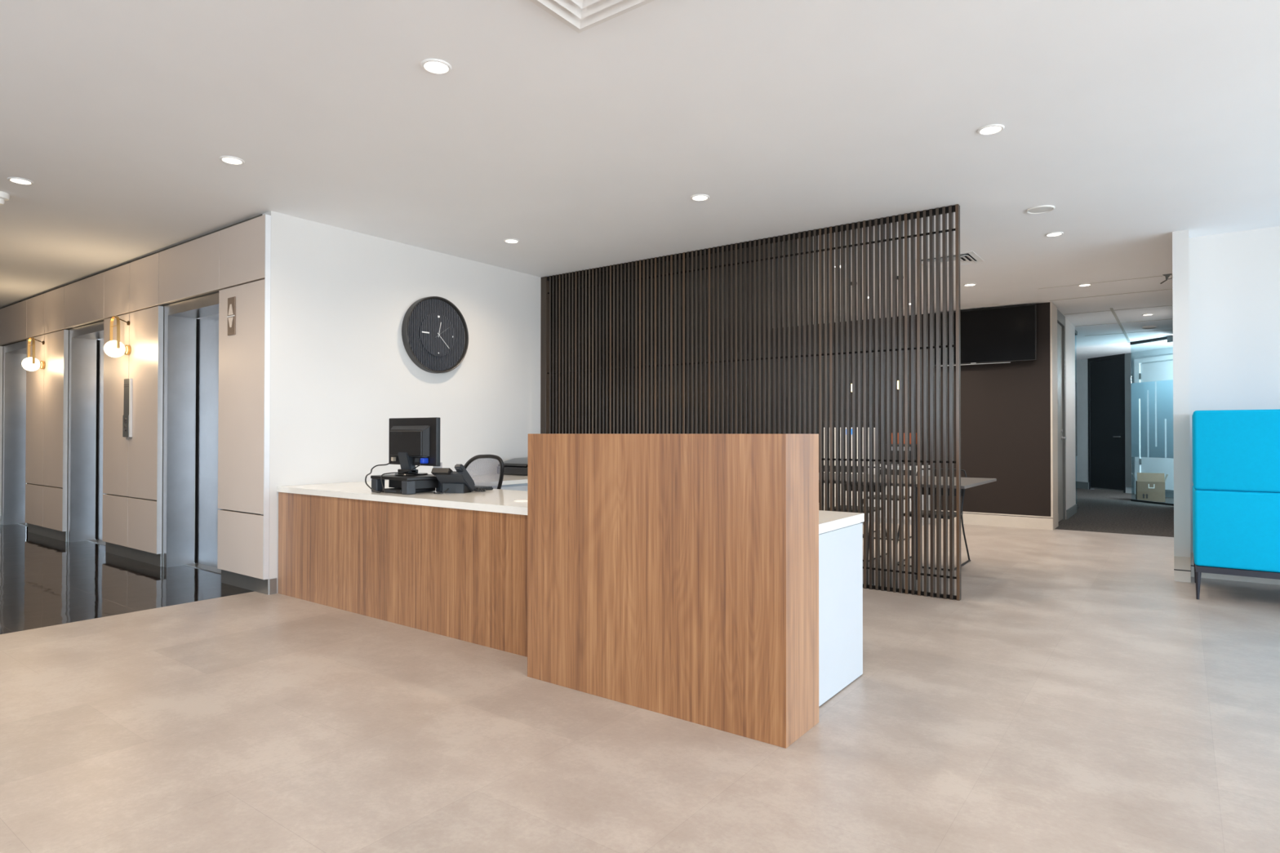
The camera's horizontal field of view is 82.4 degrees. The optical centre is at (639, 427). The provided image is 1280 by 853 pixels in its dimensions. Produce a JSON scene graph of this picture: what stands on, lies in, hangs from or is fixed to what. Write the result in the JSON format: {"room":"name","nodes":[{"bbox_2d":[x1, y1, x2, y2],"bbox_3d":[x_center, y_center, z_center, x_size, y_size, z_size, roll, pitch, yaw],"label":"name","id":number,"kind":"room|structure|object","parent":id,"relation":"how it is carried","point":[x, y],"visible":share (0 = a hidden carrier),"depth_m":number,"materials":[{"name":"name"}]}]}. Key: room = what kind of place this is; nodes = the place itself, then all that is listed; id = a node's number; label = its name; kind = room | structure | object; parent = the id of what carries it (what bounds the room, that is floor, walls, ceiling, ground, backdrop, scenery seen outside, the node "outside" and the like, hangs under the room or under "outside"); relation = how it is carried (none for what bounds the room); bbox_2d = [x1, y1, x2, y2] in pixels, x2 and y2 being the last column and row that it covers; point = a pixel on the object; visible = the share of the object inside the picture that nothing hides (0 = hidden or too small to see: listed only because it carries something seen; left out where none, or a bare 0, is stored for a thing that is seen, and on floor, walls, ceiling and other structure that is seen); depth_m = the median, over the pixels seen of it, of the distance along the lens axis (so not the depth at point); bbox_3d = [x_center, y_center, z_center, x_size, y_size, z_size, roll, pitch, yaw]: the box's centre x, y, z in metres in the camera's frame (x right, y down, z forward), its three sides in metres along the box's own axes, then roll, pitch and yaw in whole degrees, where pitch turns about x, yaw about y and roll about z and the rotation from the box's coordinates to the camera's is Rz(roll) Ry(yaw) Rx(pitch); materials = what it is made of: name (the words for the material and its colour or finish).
{"room":"lobby","nodes":[
{"label":"lobby","id":0,"kind":"room"},
{"bbox_2d":[0,213,271,594],"bbox_3d":[-6.122,-0.154,7.719,8.976,2.635,0.158,0,-1,37],"label":"wall","id":1,"kind":"structure","parent":0,"point":[245,246],"depth_m":6.14,"materials":[{"name":"beige paint"}]},
{"bbox_2d":[1,340,29,526],"bbox_3d":[-7.197,0.089,8.634,1.124,2.163,0.273,0,-1,37],"label":"doorway","id":2,"kind":"structure","parent":1,"relation":"in","point":[14,398],"depth_m":8.88,"materials":[{"name":"silver metal"}]},
{"bbox_2d":[22,337,44,371],"bbox_3d":[-6.427,-0.778,7.738,0.173,0.358,0.184,0,-1,37],"label":"sconce","id":3,"kind":"object","parent":1,"relation":"attached to","point":[31,364],"visible":1,"depth_m":7.69,"materials":[{"name":"white glass"}]},
{"bbox_2d":[66,321,105,545],"bbox_3d":[-5.304,0.078,7.233,1.133,2.163,0.273,0,-1,37],"label":"doorway","id":4,"kind":"structure","parent":1,"relation":"in","point":[86,343],"depth_m":7.50,"materials":[{"name":"silver metal"}]},
{"bbox_2d":[103,315,130,357],"bbox_3d":[-4.540,-0.789,6.342,0.173,0.358,0.184,0,-1,37],"label":"sconce","id":5,"kind":"object","parent":1,"relation":"attached to","point":[114,348],"visible":1,"depth_m":6.29,"materials":[{"name":"white glass"}]},
{"bbox_2d":[122,378,132,436],"bbox_3d":[-4.486,-0.174,6.391,0.146,0.510,0.030,0,-1,37],"label":"panel","id":6,"kind":"object","parent":1,"relation":"attached to","point":[127,411],"visible":1,"depth_m":6.37,"materials":[{"name":"silver metal"}]},
{"bbox_2d":[162,292,221,573],"bbox_3d":[-3.433,0.068,5.849,1.119,2.163,0.273,0,-1,37],"label":"doorway","id":7,"kind":"structure","parent":1,"relation":"in","point":[190,508],"depth_m":6.09,"materials":[{"name":"silver metal"}]},
{"bbox_2d":[226,296,235,335],"bbox_3d":[-2.948,-0.806,5.271,0.111,0.272,0.012,0,-1,37],"label":"arrow sign","id":8,"kind":"object","parent":1,"relation":"attached to","point":[231,317],"visible":1,"depth_m":5.26,"materials":[{"name":"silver metal"}]},
{"bbox_2d":[260,211,541,594],"bbox_3d":[-0.476,-0.148,7.906,0.120,2.635,7.100,0,-1,37],"label":"wall","id":9,"kind":"structure","parent":0,"point":[341,367],"depth_m":5.67,"materials":[{"name":"white paint"}]},
{"bbox_2d":[269,577,276,594],"bbox_3d":[-2.523,1.090,5.023,0.008,0.105,0.047,0,-1,37],"label":"baseboard","id":10,"kind":"structure","parent":9,"relation":"attached to","point":[273,582],"depth_m":5.02,"materials":[{"name":"metal"}]},
{"bbox_2d":[401,296,468,373],"bbox_3d":[-1.697,-0.774,6.102,0.067,0.636,0.636,0,-1,37],"label":"wall clock","id":11,"kind":"object","parent":9,"relation":"attached to","point":[435,333],"visible":1,"depth_m":6.07,"materials":[{"name":"black metal"}]},
{"bbox_2d":[0,0,1279,359],"bbox_3d":[0.510,-1.522,8.097,19.600,0.120,24.400,0,-1,37],"label":"ceiling","id":12,"kind":"structure","parent":0,"point":[1140,122],"depth_m":3.66,"materials":[{"name":"paint"}]},
{"bbox_2d":[0,191,9,204],"bbox_3d":[-4.088,-1.461,4.657,0.108,0.072,0.108,0,-1,37],"label":"smoke detector","id":13,"kind":"object","parent":12,"relation":"attached to","point":[3,196],"visible":1,"depth_m":4.65,"materials":[{"name":"white plastic"}]},
{"bbox_2d":[7,177,34,185],"bbox_3d":[-3.756,-1.495,4.431,0.124,0.006,0.124,0,-1,37],"label":"recessed light","id":14,"kind":"object","parent":12,"relation":"in","point":[15,180],"visible":1,"depth_m":4.42,"materials":[{"name":"white plastic"}]},
{"bbox_2d":[219,155,244,164],"bbox_3d":[-2.286,-1.497,4.095,0.124,0.006,0.124,0,-1,37],"label":"recessed light","id":15,"kind":"object","parent":12,"relation":"in","point":[227,159],"visible":1,"depth_m":4.09,"materials":[{"name":"white plastic"}]},
{"bbox_2d":[421,58,451,74],"bbox_3d":[-0.850,-1.505,3.048,0.124,0.006,0.124,0,-1,37],"label":"recessed light","id":16,"kind":"object","parent":12,"relation":"in","point":[435,66],"visible":1,"depth_m":3.04,"materials":[{"name":"white plastic"}]},
{"bbox_2d":[503,238,519,243],"bbox_3d":[-1.019,-1.481,5.798,0.124,0.006,0.124,0,-1,37],"label":"recessed light","id":17,"kind":"object","parent":12,"relation":"in","point":[509,240],"visible":1,"depth_m":5.79,"materials":[{"name":"white plastic"}]},
{"bbox_2d":[528,0,654,33],"bbox_3d":[-0.172,-1.503,2.372,0.600,0.023,0.600,0,-1,37],"label":"ceiling vent","id":18,"kind":"object","parent":12,"relation":"in","point":[580,15],"visible":1,"depth_m":2.62,"materials":[{"name":"white metal"}]},
{"bbox_2d":[690,194,709,200],"bbox_3d":[0.388,-1.489,4.731,0.124,0.006,0.124,0,-1,37],"label":"recessed light","id":19,"kind":"object","parent":12,"relation":"in","point":[697,197],"visible":1,"depth_m":4.72,"materials":[{"name":"white plastic"}]},
{"bbox_2d":[897,275,903,389],"bbox_3d":[2.515,-0.921,7.105,0.090,1.096,0.090,0,-1,37],"label":"pendant lamp","id":20,"kind":"object","parent":12,"relation":"hanging from","point":[897,276],"visible":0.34,"depth_m":7.10,"materials":[{"name":"black plastic"}]},
{"bbox_2d":[915,250,983,268],"bbox_3d":[2.714,-1.464,6.428,0.490,0.023,0.440,0,-1,37],"label":"ceiling vent","id":21,"kind":"object","parent":12,"relation":"in","point":[967,257],"visible":0.43,"depth_m":6.37,"materials":[{"name":"white metal"}]},
{"bbox_2d":[963,283,976,286],"bbox_3d":[3.375,-1.462,7.473,0.124,0.006,0.124,0,-1,37],"label":"recessed light","id":22,"kind":"object","parent":12,"relation":"in","point":[968,284],"visible":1,"depth_m":7.46,"materials":[{"name":"white plastic"}]},
{"bbox_2d":[977,124,1004,135],"bbox_3d":[1.763,-1.497,3.673,0.124,0.006,0.124,0,-1,37],"label":"recessed light","id":23,"kind":"object","parent":12,"relation":"in","point":[992,129],"visible":1,"depth_m":3.66,"materials":[{"name":"white plastic"}]},
{"bbox_2d":[1026,204,1054,213],"bbox_3d":[2.725,-1.483,4.971,0.172,0.010,0.172,0,-1,37],"label":"ceiling speaker","id":24,"kind":"object","parent":12,"relation":"attached to","point":[1046,208],"visible":1,"depth_m":4.96,"materials":[{"name":"white plastic"}]},
{"bbox_2d":[1028,206,1052,213],"bbox_3d":[2.725,-1.485,4.971,0.143,0.005,0.143,0,-1,36],"label":"grille","id":25,"kind":"object","parent":24,"relation":"attached to","point":[1035,209],"depth_m":4.96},
{"bbox_2d":[1044,231,1063,236],"bbox_3d":[3.168,-1.479,5.587,0.124,0.006,0.124,0,-1,37],"label":"recessed light","id":26,"kind":"object","parent":12,"relation":"in","point":[1054,233],"visible":1,"depth_m":5.58,"materials":[{"name":"white plastic"}]},
{"bbox_2d":[1077,284,1092,286],"bbox_3d":[4.554,-1.461,7.482,0.124,0.006,0.124,0,-1,37],"label":"recessed light","id":27,"kind":"object","parent":12,"relation":"in","point":[1082,285],"visible":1,"depth_m":7.48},
{"bbox_2d":[1040,275,1160,288],"bbox_3d":[4.651,-1.464,7.343,1.154,0.002,0.006,0,-1,37],"label":"trim","id":28,"kind":"structure","parent":12,"relation":"attached to","point":[1157,276],"depth_m":7.34,"materials":[{"name":"grey metal"}]},
{"bbox_2d":[1063,305,1171,315],"bbox_3d":[5.870,-1.448,8.982,1.144,0.004,0.008,0,-1,37],"label":"trim","id":29,"kind":"structure","parent":12,"relation":"attached to","point":[1166,305],"depth_m":8.95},
{"bbox_2d":[1084,329,1170,336],"bbox_3d":[7.357,-1.428,10.991,1.144,0.004,0.008,0,-1,37],"label":"trim","id":30,"kind":"structure","parent":12,"relation":"attached to","point":[1166,330],"depth_m":10.97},
{"bbox_2d":[1142,313,1153,315],"bbox_3d":[6.479,-1.442,9.322,0.124,0.006,0.124,0,-1,37],"label":"recessed light","id":31,"kind":"object","parent":12,"relation":"in","point":[1148,314],"visible":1,"depth_m":9.31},
{"bbox_2d":[1142,325,1156,328],"bbox_3d":[7.215,-1.421,10.350,0.172,0.030,0.172,0,-1,37],"label":"ceiling sensor","id":32,"kind":"object","parent":12,"relation":"attached to","point":[1145,326],"visible":1,"depth_m":10.30,"materials":[{"name":"white plastic"}]},
{"bbox_2d":[1160,273,1172,284],"bbox_3d":[5.033,-1.423,6.983,0.101,0.089,0.020,0,-1,37],"label":"bracket","id":33,"kind":"object","parent":12,"relation":"attached to","point":[1166,276],"visible":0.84,"depth_m":6.98,"materials":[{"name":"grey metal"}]},
{"bbox_2d":[0,488,1279,852],"bbox_3d":[0.567,1.223,8.153,19.200,0.100,24.200,0,-1,37],"label":"floor","id":34,"kind":"structure","parent":0,"point":[1077,695],"depth_m":2.72,"materials":[{"name":"concrete"}]},
{"bbox_2d":[384,474,528,491],"bbox_3d":[-1.211,0.779,6.125,0.800,0.728,1.782,0,-1,37],"label":"desk","id":35,"kind":"object","parent":34,"relation":"on","point":[516,482],"visible":0.04,"depth_m":5.83,"materials":[{"name":"white stone"}]},
{"bbox_2d":[497,457,528,475],"bbox_3d":[-0.947,0.343,6.594,0.490,0.146,0.480,0,-1,37],"label":"printer","id":36,"kind":"object","parent":35,"relation":"on","point":[516,466],"visible":0.22,"depth_m":6.44,"materials":[{"name":"black plastic"}]},
{"bbox_2d":[463,454,504,488],"bbox_3d":[-0.977,0.667,5.356,0.468,0.958,0.543,0,-1,37],"label":"chair","id":37,"kind":"object","parent":34,"relation":"on","point":[473,459],"visible":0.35,"depth_m":5.15,"materials":[{"name":"black plastic"}]},
{"bbox_2d":[276,480,864,706],"bbox_3d":[-0.740,0.766,4.202,3.852,0.742,0.746,0,-1,37],"label":"reception desk","id":38,"kind":"object","parent":34,"relation":"on","point":[451,565],"depth_m":4.01,"materials":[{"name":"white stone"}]},
{"bbox_2d":[370,474,442,494],"bbox_3d":[-1.441,0.350,4.585,0.375,0.103,0.318,0,-1,37],"label":"monitor stand","id":39,"kind":"object","parent":38,"relation":"on","point":[408,484],"visible":0.79,"depth_m":4.49,"materials":[{"name":"black plastic"}]},
{"bbox_2d":[364,417,439,493],"bbox_3d":[-1.494,0.169,4.602,0.542,0.464,0.323,0,-1,37],"label":"computer monitor","id":40,"kind":"object","parent":39,"relation":"on","point":[413,442],"visible":1,"depth_m":4.57,"materials":[{"name":"black plastic"}]},
{"bbox_2d":[433,462,442,467],"bbox_3d":[-1.253,0.243,4.526,0.090,0.057,0.001,0,-1,37],"label":"paper note","id":41,"kind":"object","parent":40,"relation":"attached to","point":[441,464],"visible":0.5,"depth_m":4.51,"materials":[{"name":"white paper"}]},
{"bbox_2d":[370,474,437,480],"bbox_3d":[-1.441,0.308,4.586,0.375,0.020,0.318,0,-1,36],"label":"shelf","id":42,"kind":"object","parent":39,"relation":"attached to","point":[388,477],"depth_m":4.48,"materials":[{"name":"black plastic"}]},
{"bbox_2d":[382,488,435,493],"bbox_3d":[-1.448,0.388,4.575,0.195,0.022,0.262,0,-1,37],"label":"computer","id":43,"kind":"object","parent":38,"relation":"on","point":[398,491],"visible":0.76,"depth_m":4.52,"materials":[{"name":"black plastic"}]},
{"bbox_2d":[431,463,485,493],"bbox_3d":[-1.108,0.310,4.506,0.312,0.180,0.221,0,-1,6],"label":"desk phone","id":44,"kind":"object","parent":38,"relation":"on","point":[460,481],"visible":1,"depth_m":4.47,"materials":[{"name":"grey plastic"}]},
{"bbox_2d":[431,467,452,475],"bbox_3d":[-1.206,0.269,4.454,0.120,0.050,0.061,0,-1,15],"label":"handset","id":45,"kind":"object","parent":44,"relation":"attached to","point":[435,471],"depth_m":4.43,"materials":[{"name":"black plastic"}]},
{"bbox_2d":[474,485,493,490],"bbox_3d":[-1.130,0.393,4.808,0.340,0.020,0.130,0,-1,37],"label":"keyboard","id":46,"kind":"object","parent":38,"relation":"on","point":[482,487],"visible":0.32,"depth_m":4.72,"materials":[{"name":"black plastic"}]},
{"bbox_2d":[480,487,493,490],"bbox_3d":[-1.130,0.397,4.808,0.340,0.014,0.130,0,-1,36],"label":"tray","id":47,"kind":"object","parent":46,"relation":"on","point":[482,488],"depth_m":4.72,"materials":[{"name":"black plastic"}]},
{"bbox_2d":[276,480,864,533],"bbox_3d":[-0.739,0.418,4.205,3.852,0.038,0.746,0,-1,36],"label":"countertop","id":48,"kind":"structure","parent":38,"relation":"on","point":[496,500],"depth_m":4.18,"materials":[{"name":"white stone"}]},
{"bbox_2d":[527,433,818,748],"bbox_3d":[0.087,0.576,3.058,1.274,1.102,0.290,0,-1,37],"label":"panel","id":49,"kind":"object","parent":34,"relation":"on","point":[676,575],"visible":1,"depth_m":2.82,"materials":[{"name":"brown wood"}]},
{"bbox_2d":[540,204,961,600],"bbox_3d":[0.587,-0.163,6.009,3.841,2.633,0.046,0,-1,37],"label":"screen","id":50,"kind":"object","parent":34,"relation":"on","point":[704,340],"visible":0.67,"depth_m":5.55,"materials":[{"name":"black paint"}]},
{"bbox_2d":[823,421,875,511],"bbox_3d":[2.705,0.547,9.510,0.530,1.260,0.585,0,-1,37],"label":"office copier","id":51,"kind":"object","parent":34,"relation":"on","point":[824,421],"visible":0.13,"depth_m":9.32,"materials":[{"name":"white plastic"}]},
{"bbox_2d":[829,466,886,561],"bbox_3d":[1.960,0.767,6.678,0.476,0.812,0.646,0,-1,37],"label":"chair","id":52,"kind":"object","parent":34,"relation":"on","point":[851,466],"visible":0.05,"depth_m":6.72,"materials":[{"name":"black metal"}]},
{"bbox_2d":[862,461,911,540],"bbox_3d":[2.690,0.779,7.916,0.476,0.812,0.646,0,-1,37],"label":"chair","id":53,"kind":"object","parent":34,"relation":"on","point":[880,461],"visible":0.09,"depth_m":7.98,"materials":[{"name":"black metal"}]},
{"bbox_2d":[867,463,929,525],"bbox_3d":[3.270,0.827,9.203,0.720,0.715,0.498,0,-1,37],"label":"sideboard","id":54,"kind":"object","parent":34,"relation":"on","point":[874,464],"visible":0.12,"depth_m":9.00,"materials":[{"name":"white laminate"}]},
{"bbox_2d":[867,463,929,468],"bbox_3d":[3.270,0.482,9.206,0.720,0.025,0.498,0,-1,36],"label":"countertop","id":55,"kind":"structure","parent":54,"relation":"on","point":[874,464],"depth_m":9.01,"materials":[{"name":"white laminate"}]},
{"bbox_2d":[885,444,917,466],"bbox_3d":[3.302,0.337,9.167,0.360,0.264,0.370,0,-1,37],"label":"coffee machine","id":56,"kind":"object","parent":54,"relation":"on","point":[886,444],"visible":0.3,"depth_m":9.03,"materials":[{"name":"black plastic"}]},
{"bbox_2d":[891,432,917,444],"bbox_3d":[3.317,0.134,9.189,0.320,0.139,0.280,0,-1,37],"label":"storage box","id":57,"kind":"object","parent":56,"relation":"on","point":[891,433],"visible":0.06,"depth_m":9.09,"materials":[{"name":"orange cardboard"}]},
{"bbox_2d":[823,472,996,579],"bbox_3d":[1.875,0.789,6.213,1.915,0.735,1.110,0,-1,37],"label":"dining table","id":58,"kind":"object","parent":34,"relation":"on","point":[966,482],"visible":0.29,"depth_m":5.62,"materials":[{"name":"black metal"}]},
{"bbox_2d":[897,467,970,570],"bbox_3d":[2.503,0.764,6.251,0.476,0.812,0.646,0,-1,37],"label":"chair","id":59,"kind":"object","parent":34,"relation":"on","point":[962,491],"visible":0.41,"depth_m":6.32,"materials":[{"name":"black metal"}]},
{"bbox_2d":[1131,472,1168,502],"bbox_3d":[8.485,0.980,12.160,0.490,0.469,0.342,0,-1,32],"label":"cardboard box","id":60,"kind":"object","parent":34,"relation":"on","point":[1149,486],"visible":1,"depth_m":12.02,"materials":[{"name":"brown cardboard"}]},
{"bbox_2d":[1129,337,1173,506],"bbox_3d":[8.231,-0.105,11.695,0.050,2.634,0.882,0,-1,-8],"label":"glass wall","id":61,"kind":"structure","parent":34,"relation":"on","point":[1164,388],"depth_m":11.70,"materials":[{"name":"clear glass"}]},
{"bbox_2d":[1110,307,1130,341],"bbox_3d":[6.869,-1.433,10.419,0.030,0.004,3.900,0,-1,37],"label":"trim","id":62,"kind":"structure","parent":61,"relation":"attached to","point":[1111,308],"depth_m":10.03,"materials":[{"name":"grey metal"}]},
{"bbox_2d":[1167,335,1173,342],"bbox_3d":[8.244,-1.378,11.329,0.020,0.092,0.148,0,-1,-8],"label":"box","id":63,"kind":"object","parent":61,"relation":"attached to","point":[1170,339],"visible":0.64,"depth_m":11.34,"materials":[{"name":"grey metal"}]},
{"bbox_2d":[1172,230,1191,557],"bbox_3d":[6.170,-0.138,8.329,0.100,2.635,7.072,0,-1,37],"label":"wall pier","id":64,"kind":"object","parent":34,"relation":"on","point":[1180,264],"visible":1,"depth_m":5.49,"materials":[{"name":"white paint"}]},
{"bbox_2d":[1173,555,1191,582],"bbox_3d":[4.061,1.059,5.471,0.102,0.187,0.012,0,-1,37],"label":"baseboard","id":65,"kind":"object","parent":64,"relation":"attached to","point":[1182,565],"visible":1,"depth_m":5.47,"materials":[{"name":"white paint"}]},
{"bbox_2d":[1191,408,1279,599],"bbox_3d":[4.657,0.514,4.635,1.832,1.263,0.721,0,-1,37],"label":"sofa","id":66,"kind":"object","parent":34,"relation":"on","point":[1236,453],"visible":1,"depth_m":4.76,"materials":[{"name":"teal fabric"}]},
{"bbox_2d":[797,302,1050,516],"bbox_3d":[3.259,-0.129,9.645,3.815,2.635,0.140,0,-1,37],"label":"wall","id":67,"kind":"structure","parent":0,"point":[1006,407],"depth_m":8.76,"materials":[{"name":"paint"}]},
{"bbox_2d":[934,303,1036,366],"bbox_3d":[4.147,-1.109,8.855,1.173,0.683,0.086,0,-1,37],"label":"television","id":68,"kind":"object","parent":67,"relation":"attached to","point":[1001,335],"visible":0.84,"depth_m":8.73,"materials":[{"name":"black plastic"}]},
{"bbox_2d":[934,510,1058,529],"bbox_3d":[3.352,1.114,9.741,3.837,0.152,0.456,0,-1,37],"label":"baseboard","id":69,"kind":"structure","parent":67,"relation":"attached to","point":[1042,522],"depth_m":8.69,"materials":[{"name":"beige wood"}]},
{"bbox_2d":[1049,302,1057,516],"bbox_3d":[4.888,-0.210,8.624,0.020,2.483,0.444,0,-1,37],"label":"trim","id":70,"kind":"structure","parent":67,"relation":"attached to","point":[1053,308],"depth_m":8.54,"materials":[{"name":"white paint"}]},
{"bbox_2d":[1049,288,1172,301],"bbox_3d":[5.152,-1.457,8.020,1.154,0.004,0.008,0,-1,37],"label":"trim","id":71,"kind":"structure","parent":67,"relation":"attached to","point":[1167,289],"depth_m":8.00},
{"bbox_2d":[1065,316,1075,510],"bbox_3d":[5.799,-0.123,9.973,0.140,2.635,1.070,0,-1,37],"label":"wall","id":72,"kind":"structure","parent":0,"point":[1070,452],"depth_m":9.88,"materials":[{"name":"white paint"}]},
{"bbox_2d":[1057,309,1066,521],"bbox_3d":[5.248,-0.131,9.175,0.123,2.635,0.867,0,-1,37],"label":"door","id":73,"kind":"structure","parent":72,"relation":"in","point":[1060,317],"depth_m":9.38,"materials":[{"name":"grey"}]},
{"bbox_2d":[1066,503,1076,519],"bbox_3d":[5.859,1.134,9.916,0.012,0.120,1.070,0,-1,37],"label":"baseboard","id":74,"kind":"structure","parent":72,"relation":"attached to","point":[1072,510],"depth_m":9.84,"materials":[{"name":"grey"}]},
{"bbox_2d":[1075,329,1078,509],"bbox_3d":[6.318,-0.117,10.640,0.040,2.634,0.620,0,-1,37],"label":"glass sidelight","id":75,"kind":"object","parent":72,"relation":"attached to","point":[1076,331],"visible":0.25,"depth_m":10.80,"materials":[{"name":"glass"}]},
{"bbox_2d":[1076,319,1167,326],"bbox_3d":[6.619,-1.438,9.995,1.144,0.004,0.008,0,-1,37],"label":"trim","id":76,"kind":"structure","parent":72,"relation":"attached to","point":[1163,319],"depth_m":10.00,"materials":[{"name":"white paint"}]},
{"bbox_2d":[1075,346,1173,493],"bbox_3d":[9.296,-0.090,13.344,0.100,2.635,7.637,0,-1,-8],"label":"wall","id":77,"kind":"structure","parent":0,"point":[1081,366],"depth_m":14.84,"materials":[{"name":"white paint"}]},
{"bbox_2d":[1088,353,1125,493],"bbox_3d":[9.127,-0.082,14.277,0.152,2.635,0.926,0,-1,-8],"label":"door","id":78,"kind":"structure","parent":77,"relation":"in","point":[1106,375],"depth_m":14.28,"materials":[{"name":"black wood"}]},
{"bbox_2d":[1075,481,1173,497],"bbox_3d":[9.262,1.156,13.171,0.015,0.140,7.354,0,-1,-8],"label":"baseboard","id":79,"kind":"structure","parent":77,"relation":"attached to","point":[1082,485],"depth_m":14.74,"materials":[{"name":"grey"}]},
{"bbox_2d":[1124,353,1133,487],"bbox_3d":[9.182,-0.142,13.728,0.015,2.505,0.156,0,-1,-8],"label":"trim","id":80,"kind":"structure","parent":77,"relation":"attached to","point":[1128,357],"depth_m":13.72,"materials":[{"name":"grey metal"}]},
{"bbox_2d":[1133,354,1173,493],"bbox_3d":[9.307,-0.027,12.838,0.064,2.500,1.457,0,-1,-8],"label":"door","id":81,"kind":"structure","parent":77,"relation":"in","point":[1161,371],"depth_m":13.13,"materials":[{"name":"glass"}]},
{"bbox_2d":[1188,226,1279,552],"bbox_3d":[6.354,-0.174,4.221,5.084,2.635,0.118,0,-1,37],"label":"wall","id":82,"kind":"structure","parent":0,"point":[1234,277],"depth_m":5.53,"materials":[{"name":"white paint"}]},
{"bbox_2d":[1191,552,1279,585],"bbox_3d":[6.252,1.050,4.204,4.922,0.187,0.012,0,-1,37],"label":"baseboard","id":83,"kind":"structure","parent":82,"relation":"attached to","point":[1210,575],"depth_m":5.51,"materials":[{"name":"white paint"}]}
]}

